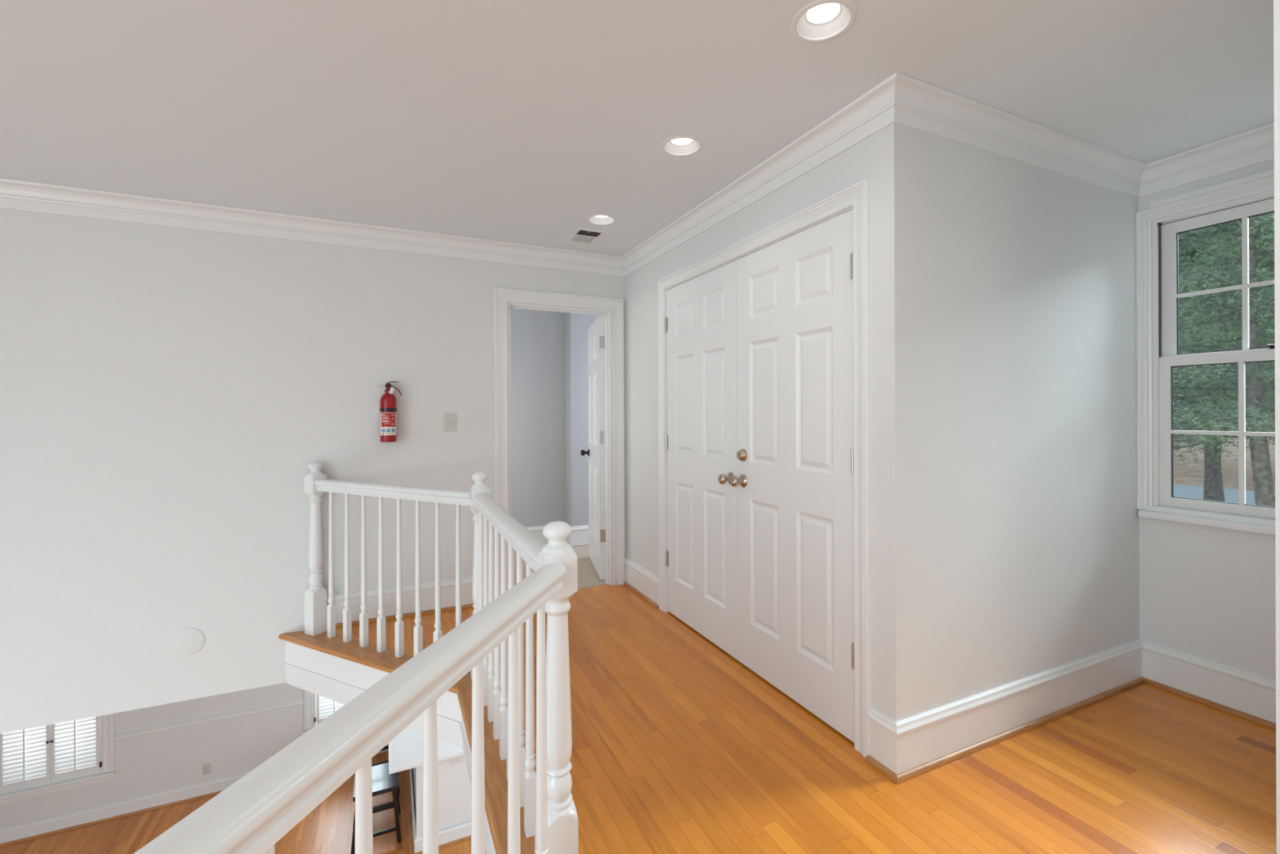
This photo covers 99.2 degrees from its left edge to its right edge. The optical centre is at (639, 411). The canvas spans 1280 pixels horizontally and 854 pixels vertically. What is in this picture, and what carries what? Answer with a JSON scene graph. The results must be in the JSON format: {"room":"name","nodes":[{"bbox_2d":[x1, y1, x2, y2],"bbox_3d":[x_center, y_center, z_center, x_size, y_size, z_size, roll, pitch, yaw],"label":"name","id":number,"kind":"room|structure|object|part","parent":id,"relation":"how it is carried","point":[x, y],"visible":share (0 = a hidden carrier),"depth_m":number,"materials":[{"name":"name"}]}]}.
{"room":"upstairs landing","nodes":[
{"label":"upstairs landing","id":0,"kind":"room"},
{"bbox_2d":[0,682,304,829],"bbox_3d":[-3.334,2.806,6.394,7.300,2.465,0.140,0,0,-25],"label":"wall","id":1,"kind":"structure","parent":0,"point":[153,763],"depth_m":5.66,"materials":[{"name":"paint"}]},
{"bbox_2d":[0,697,304,804],"bbox_3d":[-4.953,2.795,5.603,2.579,1.724,0.154,0,0,-25],"label":"trim molding","id":2,"kind":"structure","parent":1,"relation":"in","point":[108,771],"depth_m":5.40,"materials":[{"name":"white paint"}]},
{"bbox_2d":[0,724,50,794],"bbox_3d":[-5.837,2.815,5.166,0.356,1.523,0.049,0,0,-25],"label":"shutter","id":3,"kind":"object","parent":2,"relation":"attached to","point":[25,753],"visible":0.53,"depth_m":5.16,"materials":[{"name":"white paint"}]},
{"bbox_3d":[-5.830,2.835,5.153,0.010,1.353,0.008,0,0,-25],"label":"tilt rod","id":4,"kind":"part","parent":3,"relation":"part of","materials":[{"name":"white paint"}]},
{"bbox_3d":[-5.669,3.588,5.238,0.968,0.023,0.095,0,0,-25],"label":"sill","id":5,"kind":"part","parent":2,"relation":"part of","materials":[{"name":"white paint"}]},
{"bbox_2d":[49,715,100,783],"bbox_3d":[-5.512,2.814,5.319,0.356,1.523,0.049,0,0,-26],"label":"shutter","id":6,"kind":"object","parent":2,"relation":"attached to","point":[75,744],"visible":0.51,"depth_m":5.32,"materials":[{"name":"white paint"}]},
{"bbox_3d":[-5.505,2.834,5.304,0.010,1.353,0.008,0,0,-25],"label":"tilt rod","id":7,"kind":"part","parent":6,"relation":"part of","materials":[{"name":"white paint"}]},
{"bbox_3d":[-5.681,2.799,5.258,0.778,1.565,0.051,0,0,-25],"label":"shutter frame","id":8,"kind":"part","parent":2,"relation":"part of","materials":[{"name":"white paint"}]},
{"bbox_3d":[-5.667,2.754,5.226,0.940,1.636,0.021,0,0,-25],"label":"casing","id":9,"kind":"part","parent":2,"relation":"part of","materials":[{"name":"white paint"}]},
{"bbox_2d":[0,748,388,846],"bbox_3d":[-3.294,3.969,6.316,7.300,0.139,0.032,0,0,-25],"label":"baseboard","id":10,"kind":"structure","parent":1,"relation":"attached to","point":[46,827],"depth_m":5.42,"materials":[{"name":"white paint"}]},
{"bbox_2d":[202,762,210,775],"bbox_3d":[-4.568,3.765,5.740,0.072,0.115,0.008,0,0,-25],"label":"electrical outlet","id":11,"kind":"object","parent":1,"relation":"attached to","point":[206,766],"visible":1,"depth_m":5.74,"materials":[{"name":"grey plastic"}]},
{"bbox_2d":[302,689,315,733],"bbox_3d":[-3.357,2.790,6.342,0.968,1.724,0.154,0,0,-25],"label":"window","id":12,"kind":"structure","parent":1,"relation":"in","point":[309,697],"depth_m":6.13,"materials":[{"name":"white paint"}]},
{"bbox_3d":[-3.339,2.746,6.303,0.940,1.636,0.021,0,0,-25],"label":"casing","id":13,"kind":"part","parent":12,"relation":"part of","materials":[{"name":"white paint"}]},
{"bbox_3d":[-3.353,2.791,6.335,0.778,1.565,0.051,0,0,-25],"label":"shutter frame","id":14,"kind":"part","parent":12,"relation":"part of","materials":[{"name":"white paint"}]},
{"bbox_2d":[315,693,344,724],"bbox_3d":[-3.509,2.807,6.244,0.356,1.523,0.049,0,0,-25],"label":"shutter","id":15,"kind":"object","parent":12,"relation":"attached to","point":[325,707],"visible":0.08,"depth_m":6.21,"materials":[{"name":"white paint"}]},
{"bbox_3d":[-3.512,2.807,6.251,0.356,1.523,0.022,0,0,-25],"label":"frame","id":16,"kind":"part","parent":15,"relation":"part of","materials":[{"name":"white paint"}]},
{"bbox_2d":[0,752,486,853],"bbox_3d":[-1.277,4.082,1.957,7.300,0.100,10.037,0,0,-25],"label":"floor","id":17,"kind":"structure","parent":0,"point":[328,828],"depth_m":5.22,"materials":[{"name":"brown wood"}]},
{"bbox_2d":[351,762,401,853],"bbox_3d":[-2.522,3.771,5.218,0.424,0.530,0.424,0,0,-25],"label":"bar stool","id":18,"kind":"object","parent":17,"relation":"on","point":[383,782],"visible":0.48,"depth_m":5.11,"materials":[{"name":"black wood"}]},
{"bbox_3d":[-2.603,3.790,4.982,0.079,0.492,0.064,0,0,-25],"label":"leg","id":19,"kind":"part","parent":18,"relation":"part of","materials":[{"name":"black paint"}]},
{"bbox_3d":[-2.523,3.526,5.218,0.380,0.040,0.410,0,0,-25],"label":"seat","id":20,"kind":"part","parent":18,"relation":"part of","materials":[{"name":"black"}]},
{"bbox_3d":[-2.290,3.789,5.127,0.079,0.492,0.064,0,0,-25],"label":"leg","id":21,"kind":"part","parent":18,"relation":"part of","materials":[{"name":"black paint"}]},
{"bbox_3d":[-2.441,3.790,5.453,0.079,0.492,0.064,0,0,-25],"label":"leg","id":22,"kind":"part","parent":18,"relation":"part of","materials":[{"name":"black paint"}]},
{"bbox_2d":[371,742,399,793],"bbox_3d":[-2.825,3.772,5.871,0.424,0.530,0.424,0,0,-25],"label":"bar stool","id":23,"kind":"object","parent":17,"relation":"on","point":[386,747],"visible":0.06,"depth_m":5.72,"materials":[{"name":"black paint"}]},
{"bbox_3d":[-2.825,3.527,5.871,0.380,0.040,0.410,0,0,-25],"label":"seat","id":24,"kind":"part","parent":23,"relation":"part of","materials":[{"name":"black"}]},
{"bbox_2d":[388,727,471,853],"bbox_3d":[-1.877,3.578,5.866,1.504,0.910,1.765,0,0,-25],"label":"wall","id":25,"kind":"structure","parent":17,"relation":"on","point":[406,749],"depth_m":5.10,"materials":[{"name":"white paint"}]},
{"bbox_3d":[-2.038,3.598,5.007,0.040,0.870,0.050,0,0,-25],"label":"corner post","id":26,"kind":"part","parent":25,"relation":"part of","materials":[{"name":"white paint"}]},
{"bbox_2d":[388,727,464,773],"bbox_3d":[-1.879,3.143,5.866,1.504,0.038,1.765,0,0,-25],"label":"island countertop","id":27,"kind":"structure","parent":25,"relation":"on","point":[406,750],"depth_m":5.01,"materials":[{"name":"white stone"}]},
{"bbox_3d":[-1.824,4.023,5.924,1.261,0.019,1.603,0,0,-25],"label":"shoe molding","id":28,"kind":"part","parent":25,"relation":"part of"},
{"bbox_3d":[-1.821,3.962,5.932,1.250,0.137,1.592,0,0,-25],"label":"baseboard","id":29,"kind":"part","parent":25,"relation":"part of","materials":[{"name":"white paint"}]},
{"bbox_2d":[449,755,462,765],"bbox_3d":[-1.732,3.281,5.129,0.115,0.072,0.008,0,0,-25],"label":"electrical outlet","id":30,"kind":"object","parent":25,"relation":"attached to","point":[455,760],"visible":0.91,"depth_m":5.13,"materials":[{"name":"white plastic"}]},
{"bbox_2d":[0,208,626,733],"bbox_3d":[-1.934,0.220,3.275,7.239,2.698,0.110,0,0,-25],"label":"wall","id":31,"kind":"structure","parent":0,"point":[169,395],"depth_m":3.00,"materials":[{"name":"paint"}]},
{"bbox_2d":[169,627,204,656],"bbox_3d":[-2.464,1.254,2.965,0.154,0.154,0.006,0,0,-25],"label":"cover","id":32,"kind":"object","parent":31,"relation":"attached to","point":[186,642],"visible":1,"depth_m":2.96,"materials":[{"name":"paint"}]},
{"bbox_2d":[0,177,624,276],"bbox_3d":[-2.642,-1.062,2.856,5.609,0.128,0.060,0,0,-25],"label":"crown molding","id":33,"kind":"structure","parent":31,"relation":"attached to","point":[20,195],"depth_m":3.13,"materials":[{"name":"white paint"}]},
{"bbox_2d":[378,381,401,442],"bbox_3d":[-1.532,-0.001,3.343,0.131,0.370,0.106,0,0,-25],"label":"fire extinguisher","id":34,"kind":"object","parent":31,"relation":"attached to","point":[388,408],"visible":1,"depth_m":3.30,"materials":[{"name":"red metal"}]},
{"bbox_3d":[-1.525,0.046,3.300,0.076,0.091,0.020,0,0,-25],"label":"red panel","id":35,"kind":"part","parent":34,"relation":"part of","materials":[{"name":"red"}]},
{"bbox_2d":[327,577,473,627],"bbox_3d":[-1.414,1.187,3.436,0.992,0.190,0.032,0,0,-25],"label":"baseboard","id":36,"kind":"structure","parent":31,"relation":"attached to","point":[447,587],"depth_m":3.41,"materials":[{"name":"white paint"}]},
{"bbox_3d":[-1.410,1.272,3.429,0.992,0.019,0.017,0,0,-25],"label":"shoe molding","id":37,"kind":"part","parent":36,"relation":"part of","materials":[{"name":"brown wood"}]},
{"bbox_2d":[444,413,456,431],"bbox_3d":[-1.230,0.068,3.530,0.076,0.118,0.021,0,0,-25],"label":"light switch","id":38,"kind":"object","parent":31,"relation":"attached to","point":[450,419],"visible":1,"depth_m":3.53,"materials":[{"name":"grey plastic"}]},
{"bbox_2d":[493,287,624,590],"bbox_3d":[-0.569,0.223,3.896,0.940,2.112,0.133,0,0,-25],"label":"door frame","id":39,"kind":"structure","parent":31,"relation":"attached to","point":[502,296],"depth_m":3.99,"materials":[{"name":"white paint"}]},
{"bbox_2d":[580,315,605,579],"bbox_3d":[-0.386,0.268,4.431,0.183,1.985,0.742,0,0,-7],"label":"door","id":40,"kind":"structure","parent":31,"relation":"in","point":[596,337],"depth_m":4.27,"materials":[{"name":"white paint"}]},
{"bbox_3d":[-0.479,0.356,4.726,0.074,0.065,0.065,0,0,-12],"label":"knob","id":41,"kind":"part","parent":40,"relation":"part of","materials":[{"name":"grey metal"}]},
{"bbox_2d":[510,308,604,527],"bbox_3d":[-0.600,0.073,5.345,3.200,2.413,0.275,0,0,-25],"label":"wall","id":42,"kind":"structure","parent":0,"point":[549,418],"depth_m":5.20,"materials":[{"name":"grey paint"}]},
{"bbox_2d":[526,524,588,546],"bbox_3d":[-0.566,1.182,5.280,3.000,0.186,0.176,0,0,-25],"label":"baseboard","id":43,"kind":"structure","parent":42,"relation":"attached to","point":[579,535],"depth_m":5.18,"materials":[{"name":"white paint"}]},
{"bbox_2d":[514,544,607,588],"bbox_3d":[-0.418,1.293,4.962,3.000,0.031,1.840,0,0,-25],"label":"floor","id":44,"kind":"structure","parent":0,"point":[587,575],"depth_m":4.39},
{"bbox_2d":[0,0,1274,256],"bbox_3d":[-0.810,-1.133,1.026,7.399,0.001,7.940,0,0,-25],"label":"ceiling","id":45,"kind":"structure","parent":0,"point":[521,122],"depth_m":1.92,"materials":[{"name":"white paint"}]},
{"bbox_2d":[562,227,606,246],"bbox_3d":[-0.366,-1.131,3.546,0.186,0.008,0.330,0,0,-25],"label":"ceiling vent","id":46,"kind":"object","parent":45,"relation":"in","point":[580,237],"visible":1,"depth_m":3.52,"materials":[{"name":"white metal"}]},
{"bbox_2d":[566,234,596,245],"bbox_3d":[-0.385,-1.128,3.586,0.142,0.004,0.198,0,0,-25],"label":"grille","id":47,"kind":"object","parent":46,"relation":"attached to","point":[573,239],"depth_m":3.57,"materials":[{"name":"white metal"}]},
{"bbox_2d":[585,213,617,225],"bbox_3d":[-0.228,-1.150,3.218,0.188,0.038,0.188,0,0,-25],"label":"recessed light","id":48,"kind":"object","parent":45,"relation":"in","point":[596,219],"visible":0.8,"depth_m":3.26,"materials":[{"name":"white paint"}]},
{"bbox_2d":[659,135,703,156],"bbox_3d":[0.178,-1.151,2.332,0.188,0.038,0.188,0,0,-25],"label":"recessed light","id":49,"kind":"object","parent":45,"relation":"in","point":[677,145],"visible":0.89,"depth_m":2.36,"materials":[{"name":"white paint"}]},
{"bbox_2d":[790,0,857,43],"bbox_3d":[0.534,-1.153,1.588,0.188,0.038,0.188,0,0,-25],"label":"recessed light","id":50,"kind":"object","parent":45,"relation":"in","point":[818,21],"visible":1,"depth_m":1.61,"materials":[{"name":"white paint"}]},
{"bbox_2d":[335,584,1276,853],"bbox_3d":[-0.563,1.289,0.321,7.239,0.020,6.460,0,0,-25],"label":"floor","id":51,"kind":"structure","parent":0,"point":[679,746],"depth_m":1.92,"materials":[{"name":"brown wood"}]},
{"bbox_2d":[133,461,578,853],"bbox_3d":[-0.840,0.783,1.811,0.919,0.993,3.465,0,0,-25],"label":"balustrade","id":52,"kind":"object","parent":51,"relation":"on","point":[256,811],"visible":1,"depth_m":1.27,"materials":[{"name":"white paint"}]},
{"bbox_3d":[-1.889,0.824,3.171,0.082,0.919,0.082,0,0,27],"label":"newel post","id":53,"kind":"part","parent":52,"relation":"part of","materials":[{"name":"white paint"}]},
{"bbox_3d":[-1.328,0.419,2.888,1.189,0.068,0.067,0,0,27],"label":"handrail","id":54,"kind":"part","parent":52,"relation":"part of","materials":[{"name":"white paint"}]},
{"bbox_3d":[-0.764,0.820,2.605,0.082,0.919,0.082,0,0,-25],"label":"newel post","id":55,"kind":"part","parent":52,"relation":"part of","materials":[{"name":"white paint"}]},
{"bbox_3d":[-0.495,0.416,2.007,0.067,0.068,1.241,0,0,-25],"label":"handrail","id":56,"kind":"part","parent":52,"relation":"part of","materials":[{"name":"white paint"}]},
{"bbox_3d":[-0.213,0.818,1.415,0.082,0.919,0.082,0,0,-25],"label":"newel post","id":57,"kind":"part","parent":52,"relation":"part of","materials":[{"name":"white paint"}]},
{"bbox_2d":[625,0,1279,853],"bbox_3d":[1.984,0.064,1.485,1.630,2.413,6.430,0,0,-25],"label":"wall","id":58,"kind":"structure","parent":0,"point":[851,166],"depth_m":3.18,"materials":[{"name":"paint"}]},
{"bbox_2d":[624,557,658,608],"bbox_3d":[0.005,1.182,3.792,0.032,0.190,0.577,0,0,-25],"label":"baseboard","id":59,"kind":"structure","parent":58,"relation":"attached to","point":[642,582],"depth_m":3.77,"materials":[{"name":"white paint"}]},
{"bbox_3d":[0.001,1.267,3.782,0.017,0.019,0.562,0,0,-25],"label":"shoe molding","id":60,"kind":"part","parent":59,"relation":"part of","materials":[{"name":"brown wood"}]},
{"bbox_2d":[665,260,737,660],"bbox_3d":[0.315,0.246,3.110,0.110,2.038,0.770,0,0,-25],"label":"door","id":61,"kind":"structure","parent":58,"relation":"in","point":[701,318],"depth_m":3.06,"materials":[{"name":"white paint"}]},
{"bbox_3d":[0.439,0.345,2.801,0.074,0.065,0.065,0,0,-25],"label":"knob","id":62,"kind":"part","parent":61,"relation":"part of","materials":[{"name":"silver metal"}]},
{"bbox_2d":[621,72,896,276],"bbox_3d":[0.374,-1.072,2.943,0.060,0.128,2.436,0,0,-25],"label":"crown molding","id":63,"kind":"structure","parent":58,"relation":"attached to","point":[872,112],"depth_m":2.40,"materials":[{"name":"white paint"}]},
{"bbox_2d":[657,177,871,757],"bbox_3d":[0.529,0.210,2.785,0.121,2.130,1.695,0,0,-25],"label":"door frame","id":64,"kind":"structure","parent":58,"relation":"attached to","point":[857,195],"depth_m":2.05,"materials":[{"name":"white paint"}]},
{"bbox_2d":[729,209,854,742],"bbox_3d":[0.638,0.245,2.411,0.110,2.038,0.770,0,0,-25],"label":"door","id":65,"kind":"structure","parent":58,"relation":"in","point":[793,482],"depth_m":2.36,"materials":[{"name":"white paint"}]},
{"bbox_3d":[0.483,0.345,2.706,0.074,0.065,0.065,0,0,-25],"label":"knob","id":66,"kind":"part","parent":65,"relation":"part of","materials":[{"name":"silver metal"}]},
{"bbox_2d":[865,706,897,783],"bbox_3d":[0.866,1.179,1.932,0.032,0.190,0.139,0,0,-25],"label":"baseboard","id":67,"kind":"structure","parent":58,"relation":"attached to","point":[882,756],"depth_m":1.94,"materials":[{"name":"white paint"}]},
{"bbox_3d":[0.859,1.264,1.929,0.017,0.019,0.139,0,0,-25],"label":"shoe molding","id":68,"kind":"part","parent":67,"relation":"part of","materials":[{"name":"brown wood"}]},
{"bbox_2d":[871,123,1139,721],"bbox_3d":[1.611,0.065,2.292,1.630,2.413,0.100,0,0,-25],"label":"wall","id":69,"kind":"structure","parent":0,"point":[1006,534],"depth_m":2.14,"materials":[{"name":"paint"}]},
{"bbox_2d":[896,638,1144,784],"bbox_3d":[1.628,1.176,2.225,1.662,0.190,0.032,0,0,-25],"label":"baseboard","id":70,"kind":"structure","parent":69,"relation":"attached to","point":[931,740],"depth_m":2.15,"materials":[{"name":"white paint"}]},
{"bbox_2d":[893,72,1147,198],"bbox_3d":[1.613,-1.077,2.207,1.690,0.128,0.060,0,0,-25],"label":"crown molding","id":71,"kind":"structure","parent":69,"relation":"attached to","point":[919,105],"depth_m":2.14,"materials":[{"name":"white paint"}]},
{"bbox_2d":[1137,159,1275,679],"bbox_3d":[2.773,0.061,1.911,0.160,2.413,6.540,0,0,-25],"label":"wall","id":72,"kind":"structure","parent":0,"point":[1206,592],"depth_m":2.38,"materials":[{"name":"paint"}]},
{"bbox_2d":[1136,168,1275,535],"bbox_3d":[2.612,-0.239,2.206,0.202,1.463,0.900,0,0,-25],"label":"window","id":73,"kind":"structure","parent":72,"relation":"in","point":[1240,516],"depth_m":2.50,"materials":[{"name":"white paint"}]},
{"bbox_3d":[2.546,-0.958,2.177,0.022,0.024,0.794,0,0,-25],"label":"head trim","id":74,"kind":"part","parent":73,"relation":"part of","materials":[{"name":"white paint"}]},
{"bbox_3d":[2.586,0.101,2.194,0.026,0.711,0.770,0,0,-25],"label":"sash","id":75,"kind":"part","parent":73,"relation":"part of","materials":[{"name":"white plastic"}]},
{"bbox_3d":[2.611,-0.558,2.206,0.026,0.628,0.756,0,0,-25],"label":"sash","id":76,"kind":"part","parent":73,"relation":"part of","materials":[{"name":"white plastic"}]},
{"bbox_2d":[1137,122,1274,198],"bbox_3d":[2.529,-1.080,2.168,0.060,0.128,0.899,0,0,-25],"label":"crown molding","id":77,"kind":"structure","parent":72,"relation":"attached to","point":[1254,146],"depth_m":2.34,"materials":[{"name":"white paint"}]},
{"bbox_2d":[1139,638,1275,729],"bbox_3d":[2.549,1.173,2.174,0.032,0.190,0.899,0,0,-25],"label":"baseboard","id":78,"kind":"structure","parent":72,"relation":"attached to","point":[1246,695],"depth_m":2.35,"materials":[{"name":"white paint"}]},
{"bbox_3d":[2.543,1.258,2.171,0.017,0.019,0.869,0,0,-25],"label":"shoe molding","id":79,"kind":"part","parent":78,"relation":"part of","materials":[{"name":"brown wood"}]},
{"bbox_3d":[-0.557,1.432,0.308,7.239,0.264,6.430,0,0,-25],"label":"floor","id":80,"kind":"structure","parent":0,"visible":0},
{"bbox_2d":[284,640,462,747],"bbox_3d":[-1.439,1.442,2.844,1.369,0.259,0.022,0,0,27],"label":"fascia","id":81,"kind":"object","parent":80,"relation":"attached to","point":[335,678],"visible":0.62,"depth_m":2.92,"materials":[{"name":"white paint"}]},
{"bbox_2d":[278,630,471,693],"bbox_3d":[-1.411,1.296,2.887,1.438,0.031,0.150,0,0,27],"label":"nosing","id":82,"kind":"structure","parent":80,"relation":"on","point":[386,660],"depth_m":2.92,"materials":[{"name":"brown wood"}]},
{"bbox_2d":[459,713,496,853],"bbox_3d":[-0.569,1.440,1.971,0.022,0.259,1.256,0,0,-25],"label":"fascia","id":83,"kind":"object","parent":80,"relation":"attached to","point":[490,848],"visible":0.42,"depth_m":2.25,"materials":[{"name":"white paint"}]},
{"bbox_2d":[456,682,534,853],"bbox_3d":[-0.523,1.293,1.993,0.150,0.031,1.335,0,0,-25],"label":"nosing","id":84,"kind":"structure","parent":80,"relation":"on","point":[495,768],"depth_m":1.87,"materials":[{"name":"brown wood"}]},
{"label":"outside","id":85,"kind":"structure","parent":0,"visible":0},
{"bbox_2d":[1173,417,1275,493],"bbox_3d":[60.584,2.165,50.066,68.000,4.000,160.000,0,0,-25],"label":"bank","id":86,"kind":"object","parent":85,"point":[1184,474],"visible":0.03,"depth_m":36.19,"materials":[{"name":"beige soil"}]},
{"bbox_2d":[1173,261,1275,417],"bbox_3d":[36.826,-6.252,31.034,12.563,21.000,11.320,0,0,-44],"label":"leafy tree","id":87,"kind":"object","parent":86,"relation":"on","point":[1265,333],"visible":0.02,"depth_m":30.68,"materials":[{"name":"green plant"}]},
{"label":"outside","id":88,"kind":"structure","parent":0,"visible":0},
{"bbox_3d":[11.605,4.436,5.362,18.461,0.200,120.000,0,0,-25],"label":"lawn","id":89,"kind":"structure","parent":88,"visible":0},
{"bbox_2d":[1173,212,1275,506],"bbox_3d":[8.767,-0.654,7.857,3.030,10.000,2.949,0,0,21],"label":"pine tree","id":90,"kind":"object","parent":89,"relation":"on","point":[1255,421],"visible":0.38,"depth_m":7.73,"materials":[{"name":"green plant"}]},
{"bbox_2d":[1173,212,1275,501],"bbox_3d":[12.381,-2.226,11.720,6.840,13.119,6.415,0,0,-40],"label":"pine tree","id":91,"kind":"object","parent":89,"relation":"on","point":[1213,475],"visible":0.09,"depth_m":11.62,"materials":[{"name":"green plant"}]},
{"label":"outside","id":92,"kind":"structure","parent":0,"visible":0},
{"bbox_2d":[1173,484,1275,505],"bbox_3d":[29.057,4.365,13.438,20.000,0.220,120.000,0,0,-25],"label":"road","id":93,"kind":"structure","parent":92,"point":[1231,495],"depth_m":28.30,"materials":[{"name":"grey asphalt"}]},
{"bbox_2d":[1173,226,1261,435],"bbox_3d":[17.671,-4.185,20.031,7.927,17.000,6.836,0,0,-42],"label":"pine tree","id":94,"kind":"object","parent":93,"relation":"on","point":[1180,393],"visible":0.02,"depth_m":18.81,"materials":[{"name":"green plant"}]},
{"bbox_2d":[1173,213,1275,502],"bbox_3d":[24.550,-5.709,23.601,11.579,20.000,9.752,0,0,6],"label":"leafy tree","id":95,"kind":"object","parent":93,"relation":"on","point":[1221,498],"visible":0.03,"depth_m":23.20,"materials":[{"name":"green plant"}]}
]}

